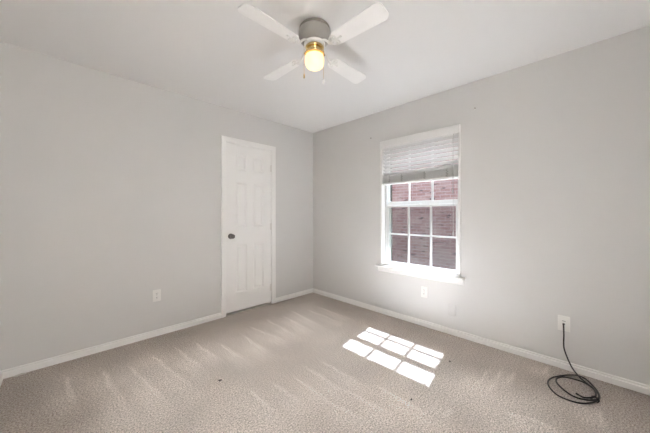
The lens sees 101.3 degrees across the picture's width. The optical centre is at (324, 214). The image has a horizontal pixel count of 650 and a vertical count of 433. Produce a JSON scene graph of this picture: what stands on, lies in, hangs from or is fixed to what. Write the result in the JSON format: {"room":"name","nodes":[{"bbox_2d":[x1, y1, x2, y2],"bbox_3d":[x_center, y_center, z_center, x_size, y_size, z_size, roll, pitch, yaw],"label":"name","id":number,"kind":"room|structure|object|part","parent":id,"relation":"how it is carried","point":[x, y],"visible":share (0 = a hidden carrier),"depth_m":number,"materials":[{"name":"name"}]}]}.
{"room":"empty bedroom","nodes":[
{"label":"empty bedroom","id":0,"kind":"room"},
{"bbox_2d":[0,42,312,370],"bbox_3d":[-1.372,-0.030,3.008,3.210,2.440,0.150,0,0,-45],"label":"wall","id":1,"kind":"structure","parent":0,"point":[110,184],"depth_m":2.37,"materials":[{"name":"paint"}]},
{"bbox_2d":[1,313,221,378],"bbox_3d":[-1.768,1.160,2.495,1.623,0.060,0.015,0,0,-45],"label":"baseboard","id":2,"kind":"structure","parent":1,"relation":"attached to","point":[25,368],"depth_m":2.31,"materials":[{"name":"paint"}]},
{"bbox_2d":[153,289,160,301],"bbox_3d":[-1.651,0.796,2.617,0.071,0.116,0.009,0,0,-45],"label":"wall outlet","id":3,"kind":"object","parent":1,"relation":"attached to","point":[156,293],"visible":1,"depth_m":2.62,"materials":[{"name":"white plastic"}]},
{"bbox_2d":[221,135,275,317],"bbox_3d":[-0.967,0.140,3.368,0.745,2.100,0.214,0,0,-45],"label":"door","id":4,"kind":"structure","parent":1,"relation":"attached to","point":[248,169],"depth_m":3.31,"materials":[{"name":"white paint"}]},
{"bbox_2d":[276,288,312,302],"bbox_3d":[-0.423,1.160,3.840,0.692,0.060,0.015,0,0,-45],"label":"baseboard","id":5,"kind":"structure","parent":1,"relation":"attached to","point":[286,297],"depth_m":3.81,"materials":[{"name":"paint"}]},
{"bbox_2d":[226,303,270,315],"bbox_3d":[-0.269,1.317,2.011,3.360,0.246,4.320,0,0,-45],"label":"floor slab","id":6,"kind":"structure","parent":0,"point":[264,304],"depth_m":3.35,"materials":[{"name":"paint"}]},
{"bbox_2d":[0,293,649,432],"bbox_3d":[-0.057,1.190,1.799,3.060,0.001,3.420,0,0,-45],"label":"floor","id":7,"kind":"structure","parent":0,"point":[311,362],"depth_m":1.85,"materials":[{"name":"beige carpet"}]},
{"bbox_2d":[0,0,649,132],"bbox_3d":[-0.269,-1.350,2.011,3.360,0.200,4.320,0,0,-45],"label":"ceiling","id":8,"kind":"structure","parent":0,"point":[209,51],"depth_m":1.91,"materials":[{"name":"white paint"}]},
{"bbox_2d":[238,2,388,83],"bbox_3d":[-0.070,-1.052,1.790,0.819,0.397,0.819,0,0,-2],"label":"ceiling fan","id":9,"kind":"object","parent":8,"relation":"hanging from","point":[314,33],"visible":1,"depth_m":1.69,"materials":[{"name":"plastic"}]},
{"bbox_3d":[-0.313,-1.095,1.534,0.119,0.029,0.375,0,0,44],"label":"blade","id":10,"kind":"part","parent":9,"relation":"part of","materials":[{"name":"white wood"}]},
{"bbox_3d":[-0.326,-1.095,2.032,0.375,0.029,0.119,0,0,44],"label":"blade","id":11,"kind":"part","parent":9,"relation":"part of","materials":[{"name":"white wood"}]},
{"bbox_3d":[-0.070,-1.026,1.790,0.129,0.089,0.129,0,0,-45],"label":"globe","id":12,"kind":"part","parent":9,"relation":"part of","materials":[{"name":"beige glass"}]},
{"bbox_3d":[-0.010,-1.003,1.745,0.003,0.237,0.003,0,0,-45],"label":"pull chain","id":13,"kind":"part","parent":9,"relation":"part of","materials":[{"name":"white metal"}]},
{"bbox_3d":[0.173,-1.095,2.045,0.119,0.029,0.375,0,0,44],"label":"blade","id":14,"kind":"part","parent":9,"relation":"part of","materials":[{"name":"white wood"}]},
{"bbox_3d":[0.186,-1.095,1.547,0.375,0.029,0.119,0,0,44],"label":"blade","id":15,"kind":"part","parent":9,"relation":"part of","materials":[{"name":"white wood"}]},
{"bbox_2d":[390,150,391,260],"bbox_3d":[-0.042,0.025,4.231,0.100,2.770,16.000,0,0,-45],"label":"wall","id":16,"kind":"structure","parent":0,"point":[390,150],"depth_m":3.39,"materials":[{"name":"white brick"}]},
{"bbox_2d":[313,25,649,384],"bbox_3d":[0.866,-0.030,3.146,0.150,2.440,4.320,0,0,-45],"label":"wall","id":17,"kind":"structure","parent":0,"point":[555,150],"depth_m":2.19,"materials":[{"name":"paint"}]},
{"bbox_2d":[375,124,464,285],"bbox_3d":[1.025,-0.096,2.939,0.208,1.562,0.992,0,0,-45],"label":"window","id":18,"kind":"structure","parent":17,"relation":"attached to","point":[452,276],"depth_m":2.96,"materials":[{"name":"paint"}]},
{"bbox_3d":[1.090,0.234,3.005,0.008,0.718,0.816,0,0,-45],"label":"screen frame","id":19,"kind":"part","parent":18,"relation":"part of","materials":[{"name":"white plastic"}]},
{"bbox_3d":[1.009,0.615,2.924,0.163,0.020,0.992,0,0,-45],"label":"sill","id":20,"kind":"part","parent":18,"relation":"part of","materials":[{"name":"paint"}]},
{"bbox_3d":[1.068,-0.129,2.983,0.085,1.468,0.872,0,0,-45],"label":"frame","id":21,"kind":"part","parent":18,"relation":"part of","materials":[{"name":"white plastic"}]},
{"bbox_3d":[1.049,0.240,2.963,0.034,0.709,0.820,0,0,-45],"label":"sash","id":22,"kind":"part","parent":18,"relation":"part of","materials":[{"name":"white plastic"}]},
{"bbox_3d":[1.074,-0.470,2.989,0.026,0.740,0.832,0,0,-45],"label":"sash","id":23,"kind":"part","parent":18,"relation":"part of","materials":[{"name":"white plastic"}]},
{"bbox_2d":[380,124,459,235],"bbox_3d":[1.004,-0.334,2.920,0.085,1.083,0.901,0,0,-45],"label":"window blind","id":24,"kind":"object","parent":17,"relation":"attached to","point":[443,173],"visible":0.97,"depth_m":2.87,"materials":[{"name":"white plastic"}]},
{"bbox_3d":[1.014,-0.367,2.929,0.052,0.022,0.856,0,0,-45],"label":"rail","id":25,"kind":"part","parent":24,"relation":"part of","materials":[{"name":"white plastic"}]},
{"bbox_3d":[1.263,-0.318,2.625,0.021,0.975,0.013,0,0,-45],"label":"pull cord","id":26,"kind":"part","parent":24,"relation":"part of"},
{"bbox_2d":[421,286,426,297],"bbox_3d":[1.058,0.826,2.842,0.009,0.116,0.071,0,0,-45],"label":"wall outlet","id":27,"kind":"object","parent":17,"relation":"attached to","point":[423,289],"visible":1,"depth_m":2.84,"materials":[{"name":"white plastic"}]},
{"bbox_2d":[448,303,455,316],"bbox_3d":[1.258,0.947,2.643,0.007,0.116,0.071,0,0,-45],"label":"blank wall plate","id":28,"kind":"object","parent":17,"relation":"attached to","point":[451,307],"visible":1,"depth_m":2.64,"materials":[{"name":"paint"}]},
{"bbox_2d":[313,288,649,395],"bbox_3d":[1.020,1.160,2.875,0.015,0.060,3.420,0,0,-45],"label":"baseboard","id":29,"kind":"structure","parent":17,"relation":"attached to","point":[602,376],"depth_m":2.28,"materials":[{"name":"paint"}]},
{"bbox_2d":[558,315,569,331],"bbox_3d":[1.841,0.841,2.054,0.016,0.116,0.071,0,0,-45],"label":"cable plate","id":30,"kind":"object","parent":17,"relation":"attached to","point":[561,319],"visible":0.83,"depth_m":2.05,"materials":[{"name":"white plastic"}]},
{"bbox_2d":[547,323,600,403],"bbox_3d":[1.719,1.014,1.847,0.451,0.361,0.265,0,0,-45],"label":"cable","id":31,"kind":"object","parent":30,"relation":"hanging from","point":[596,391],"visible":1,"depth_m":1.83,"materials":[{"name":"black rubber"}]},
{"bbox_3d":[-1.404,-0.030,0.876,0.150,2.440,4.320,0,0,-45],"label":"wall","id":32,"kind":"structure","parent":0,"visible":0},
{"bbox_2d":[0,371,2,386],"bbox_3d":[-1.133,1.160,0.722,0.015,0.060,3.420,0,0,-45],"label":"baseboard","id":33,"kind":"structure","parent":32,"relation":"attached to","point":[1,373],"depth_m":1.89,"materials":[{"name":"paint"}]},
{"label":"outside","id":34,"kind":"structure","parent":0,"visible":0},
{"bbox_3d":[4.819,1.525,9.093,13.850,0.230,24.000,0,0,-45],"label":"ground","id":35,"kind":"structure","parent":34,"visible":0},
{"bbox_2d":[392,137,457,269],"bbox_3d":[3.896,-1.190,8.170,6.460,5.200,18.700,0,0,-45],"label":"window glass","id":36,"kind":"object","parent":35,"relation":"on","point":[443,217],"visible":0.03,"depth_m":5.93,"materials":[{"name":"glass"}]}
]}

